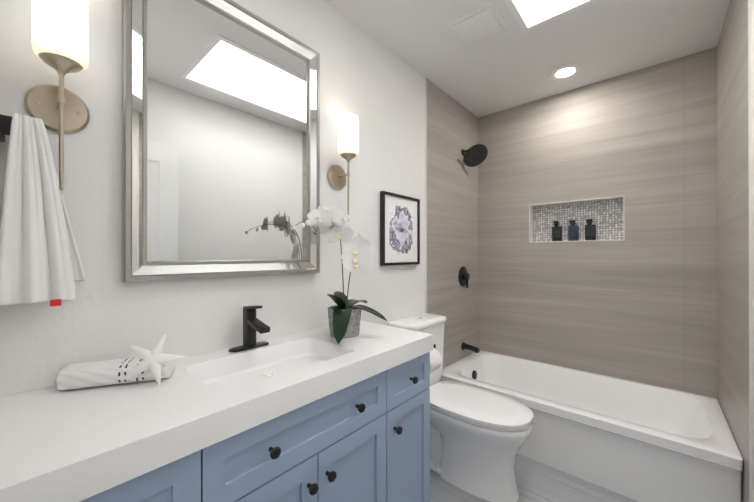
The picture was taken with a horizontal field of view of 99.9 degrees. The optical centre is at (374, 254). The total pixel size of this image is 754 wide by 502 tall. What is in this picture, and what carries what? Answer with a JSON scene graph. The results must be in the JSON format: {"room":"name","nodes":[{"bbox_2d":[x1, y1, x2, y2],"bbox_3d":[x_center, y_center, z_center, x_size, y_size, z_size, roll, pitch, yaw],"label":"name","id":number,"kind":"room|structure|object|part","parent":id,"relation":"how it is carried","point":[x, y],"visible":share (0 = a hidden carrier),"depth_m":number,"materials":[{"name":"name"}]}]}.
{"room":"bathroom","nodes":[
{"label":"bathroom","id":0,"kind":"room"},
{"bbox_2d":[0,0,424,396],"bbox_3d":[-0.036,-0.008,1.897,0.100,2.512,3.061,0,0,42],"label":"wall","id":1,"kind":"structure","parent":0,"point":[373,85],"depth_m":1.14,"materials":[{"name":"white paint"}]},
{"bbox_2d":[0,113,84,306],"bbox_3d":[-0.843,-0.105,0.810,0.135,0.465,0.157,0,0,42],"label":"towel","id":2,"kind":"object","parent":1,"relation":"attached to","point":[40,260],"visible":1,"depth_m":0.76,"materials":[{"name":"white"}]},
{"bbox_2d":[24,0,89,189],"bbox_3d":[-0.822,-0.424,0.831,0.140,0.519,0.128,0,0,42],"label":"sconce","id":3,"kind":"object","parent":1,"relation":"attached to","point":[60,36],"visible":0.94,"depth_m":0.81,"materials":[{"name":"beige glass"}]},
{"bbox_3d":[-0.809,-0.589,0.820,0.106,0.188,0.106,0,0,42],"label":"lamp shade","id":4,"kind":"part","parent":3,"relation":"part of","materials":[{"name":"white glass"}]},
{"bbox_2d":[122,0,319,281],"bbox_3d":[-0.520,-0.439,1.249,0.034,1.052,0.749,0,0,42],"label":"mirror","id":5,"kind":"object","parent":1,"relation":"attached to","point":[220,138],"visible":0.98,"depth_m":1.17,"materials":[{"name":"silver metal"}]},
{"bbox_2d":[327,113,358,220],"bbox_3d":[-0.144,-0.422,1.595,0.140,0.519,0.128,0,0,42],"label":"sconce","id":6,"kind":"object","parent":1,"relation":"attached to","point":[348,137],"visible":0.94,"depth_m":1.55,"materials":[{"name":"beige glass"}]},
{"bbox_3d":[-0.131,-0.588,1.584,0.106,0.188,0.106,0,0,42],"label":"lamp shade","id":7,"kind":"part","parent":6,"relation":"part of","materials":[{"name":"white glass"}]},
{"bbox_2d":[380,191,419,265],"bbox_3d":[0.171,-0.154,2.034,0.026,0.444,0.389,0,0,42],"label":"picture frame","id":8,"kind":"object","parent":1,"relation":"attached to","point":[399,229],"visible":0.98,"depth_m":2.01,"materials":[{"name":"black"}]},
{"bbox_2d":[425,78,426,312],"bbox_3d":[0.369,-0.007,2.271,0.010,2.512,0.005,0,0,42],"label":"trim","id":9,"kind":"structure","parent":1,"relation":"attached to","point":[425,195],"depth_m":2.27,"materials":[{"name":"white"}]},
{"bbox_2d":[427,79,477,367],"bbox_3d":[0.662,-0.006,2.602,0.008,2.512,0.880,0,0,42],"label":"wall tiles","id":10,"kind":"structure","parent":1,"relation":"attached to","point":[452,202],"depth_m":2.55,"materials":[{"name":"beige tile"}]},
{"bbox_2d":[458,266,469,287],"bbox_3d":[0.772,0.195,2.681,0.050,0.180,0.170,0,0,42],"label":"valve","id":11,"kind":"object","parent":10,"relation":"attached to","point":[464,276],"visible":1,"depth_m":2.66,"materials":[{"name":"black metal"}]},
{"bbox_2d":[461,342,479,352],"bbox_3d":[0.806,0.784,2.649,0.144,0.068,0.068,0,0,42],"label":"spout","id":12,"kind":"object","parent":10,"relation":"attached to","point":[464,345],"visible":1,"depth_m":2.64,"materials":[{"name":"black metal"}]},
{"bbox_2d":[461,144,487,166],"bbox_3d":[0.826,-0.819,2.633,0.198,0.155,0.194,0,0,42],"label":"shower head","id":13,"kind":"object","parent":10,"relation":"attached to","point":[475,155],"visible":1,"depth_m":2.62},
{"bbox_2d":[324,0,729,117],"bbox_3d":[0.571,-1.315,1.361,1.724,0.100,3.061,0,0,42],"label":"ceiling","id":14,"kind":"structure","parent":0,"point":[507,68],"depth_m":1.88,"materials":[{"name":"white paint"}]},
{"bbox_2d":[448,1,508,45],"bbox_3d":[0.573,-1.254,1.751,0.244,0.020,0.244,0,0,42],"label":"ceiling vent","id":15,"kind":"object","parent":14,"relation":"in","point":[474,26],"visible":1,"depth_m":1.73,"materials":[{"name":"white plastic"}]},
{"bbox_2d":[504,0,598,32],"bbox_3d":[0.713,-1.263,1.159,0.655,0.006,1.150,0,0,42],"label":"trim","id":16,"kind":"structure","parent":14,"relation":"attached to","point":[516,14],"depth_m":1.67,"materials":[{"name":"white"}]},
{"bbox_2d":[549,64,581,79],"bbox_3d":[1.321,-1.258,2.197,0.196,0.009,0.196,0,0,42],"label":"recessed light","id":17,"kind":"object","parent":14,"relation":"in","point":[576,67],"visible":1,"depth_m":2.17,"materials":[{"name":"white"}]},
{"bbox_2d":[555,68,574,77],"bbox_3d":[1.321,-1.257,2.197,0.121,0.001,0.121,0,0,42],"label":"disc","id":18,"kind":"object","parent":17,"relation":"attached to","point":[565,72],"visible":1,"depth_m":2.19,"materials":[{"name":"white"}]},
{"bbox_2d":[430,454,637,501],"bbox_3d":[0.571,1.277,1.356,1.724,0.060,3.061,0,0,42],"label":"floor","id":19,"kind":"structure","parent":0,"point":[536,481],"depth_m":1.68,"materials":[{"name":"grey tile"}]},
{"bbox_2d":[64,346,441,501],"bbox_3d":[-0.283,0.838,1.161,0.501,0.816,1.428,0,0,42],"label":"bathroom vanity","id":20,"kind":"object","parent":19,"relation":"on","point":[318,415],"depth_m":0.97,"materials":[{"name":"blue painted wood"},{"name":"white quartz"},{"name":"matte black metal"}]},
{"bbox_2d":[0,320,435,501],"bbox_3d":[-0.339,0.397,1.112,0.486,0.073,1.281,0,0,42],"label":"countertop","id":21,"kind":"structure","parent":20,"relation":"on","point":[55,444],"depth_m":0.76,"materials":[{"name":"white stone"}]},
{"bbox_2d":[56,335,184,389],"bbox_3d":[-0.703,0.293,0.885,0.237,0.133,0.259,0,0,42],"label":"roll","id":22,"kind":"object","parent":21,"relation":"on","point":[156,364],"visible":1,"depth_m":0.86,"materials":[{"name":"white fabric"}]},
{"bbox_2d":[229,306,269,351],"bbox_3d":[-0.450,0.277,1.198,0.152,0.167,0.156,0,0,42],"label":"faucet","id":23,"kind":"object","parent":21,"relation":"on","point":[251,324],"depth_m":1.21,"materials":[{"name":"black metal"}]},
{"bbox_2d":[292,202,386,343],"bbox_3d":[-0.129,0.070,1.383,0.319,0.583,0.511,0,0,42],"label":"orchid","id":24,"kind":"object","parent":21,"relation":"on","point":[330,220],"visible":1,"depth_m":1.38,"materials":[{"name":"plant"}]},
{"bbox_3d":[-0.134,0.300,1.425,0.152,0.122,0.152,0,0,42],"label":"pot","id":25,"kind":"part","parent":24,"relation":"part of","materials":[{"name":"concrete"}]},
{"bbox_2d":[388,313,532,501],"bbox_3d":[0.490,0.824,1.827,0.774,0.848,0.418,0,0,42],"label":"toilet","id":26,"kind":"object","parent":19,"relation":"on","point":[479,436],"visible":0.81,"depth_m":1.67,"materials":[{"name":"white ceramic"}]},
{"bbox_3d":[0.277,0.427,2.016,0.206,0.040,0.418,0,0,42],"label":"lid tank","id":27,"kind":"part","parent":26,"relation":"part of","materials":[{"name":"white ceramic"}]},
{"bbox_3d":[0.274,0.648,2.018,0.194,0.400,0.400,0,0,42],"label":"tank","id":28,"kind":"part","parent":26,"relation":"part of","materials":[{"name":"white ceramic"}]},
{"bbox_3d":[0.564,0.832,1.761,0.576,0.046,0.382,0,0,42],"label":"seat","id":29,"kind":"part","parent":26,"relation":"part of","materials":[{"name":"white ceramic"}]},
{"bbox_3d":[0.495,1.052,1.821,0.760,0.391,0.376,0,0,42],"label":"bowl","id":30,"kind":"part","parent":26,"relation":"part of","materials":[{"name":"white ceramic"}]},
{"bbox_2d":[439,350,742,501],"bbox_3d":[1.261,1.062,2.133,1.502,0.374,0.778,0,0,42],"label":"bathtub","id":31,"kind":"object","parent":19,"relation":"on","point":[638,441],"visible":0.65,"depth_m":1.78,"materials":[{"name":"white ceramic"}]},
{"bbox_2d":[533,198,622,241],"bbox_3d":[1.589,-0.253,2.508,0.643,0.334,0.030,0,0,42],"label":"wall","id":32,"kind":"structure","parent":0,"point":[606,216],"depth_m":2.47,"materials":[{"name":"tile"}]},
{"bbox_2d":[478,47,717,399],"bbox_3d":[1.554,-0.007,2.466,1.524,2.512,0.100,0,0,42],"label":"wall","id":33,"kind":"structure","parent":0,"point":[644,311],"depth_m":2.26,"materials":[{"name":"beige tile"}]},
{"bbox_2d":[529,206,532,241],"bbox_3d":[1.318,-0.252,2.667,0.006,0.302,0.092,0,0,42],"label":"liner","id":34,"kind":"object","parent":33,"relation":"attached to","point":[530,223],"visible":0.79,"depth_m":2.64,"materials":[{"name":"white tile"}]},
{"bbox_2d":[529,240,620,242],"bbox_3d":[1.549,-0.099,2.462,0.623,0.006,0.092,0,0,42],"label":"liner","id":35,"kind":"object","parent":33,"relation":"attached to","point":[577,241],"visible":0.57,"depth_m":2.41,"materials":[{"name":"white"}]},
{"bbox_2d":[552,221,561,240],"bbox_3d":[1.462,-0.184,2.540,0.068,0.162,0.040,0,0,42],"label":"bottle","id":36,"kind":"object","parent":35,"relation":"on","point":[556,232],"visible":1,"depth_m":2.53,"materials":[{"name":"black glass"}]},
{"bbox_2d":[568,220,578,240],"bbox_3d":[1.546,-0.184,2.465,0.068,0.162,0.040,0,0,42],"label":"bottle","id":37,"kind":"object","parent":35,"relation":"on","point":[573,231],"visible":0.94,"depth_m":2.45,"materials":[{"name":"blue glass"}]},
{"bbox_2d":[585,219,595,239],"bbox_3d":[1.629,-0.184,2.392,0.068,0.162,0.040,0,0,42],"label":"bottle","id":38,"kind":"object","parent":35,"relation":"on","point":[590,231],"visible":0.96,"depth_m":2.38,"materials":[{"name":"black glass"}]},
{"bbox_2d":[529,196,623,206],"bbox_3d":[1.549,-0.407,2.463,0.623,0.006,0.092,0,0,42],"label":"liner","id":39,"kind":"object","parent":33,"relation":"attached to","point":[584,200],"depth_m":2.43,"materials":[{"name":"white"}]},
{"bbox_2d":[623,197,624,239],"bbox_3d":[1.780,-0.253,2.258,0.006,0.302,0.092,0,0,42],"label":"liner","id":40,"kind":"object","parent":33,"relation":"attached to","point":[623,221],"visible":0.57,"depth_m":2.23,"materials":[{"name":"white"}]},
{"bbox_2d":[752,0,753,501],"bbox_3d":[1.178,-0.010,0.819,0.100,2.512,3.061,0,0,42],"label":"wall","id":41,"kind":"structure","parent":0,"point":[753,207],"depth_m":1.25,"materials":[{"name":"white paint"}]},
{"bbox_2d":[717,0,748,501],"bbox_3d":[1.796,-0.009,1.596,0.008,2.512,0.880,0,0,42],"label":"wall tiles","id":42,"kind":"structure","parent":41,"relation":"attached to","point":[732,227],"depth_m":1.51,"materials":[{"name":"beige tile"}]},
{"bbox_2d":[748,0,752,501],"bbox_3d":[1.501,-0.009,1.266,0.010,2.512,0.005,0,0,42],"label":"trim","id":43,"kind":"structure","parent":41,"relation":"attached to","point":[750,252],"depth_m":1.26,"materials":[{"name":"white paint"}]}
]}

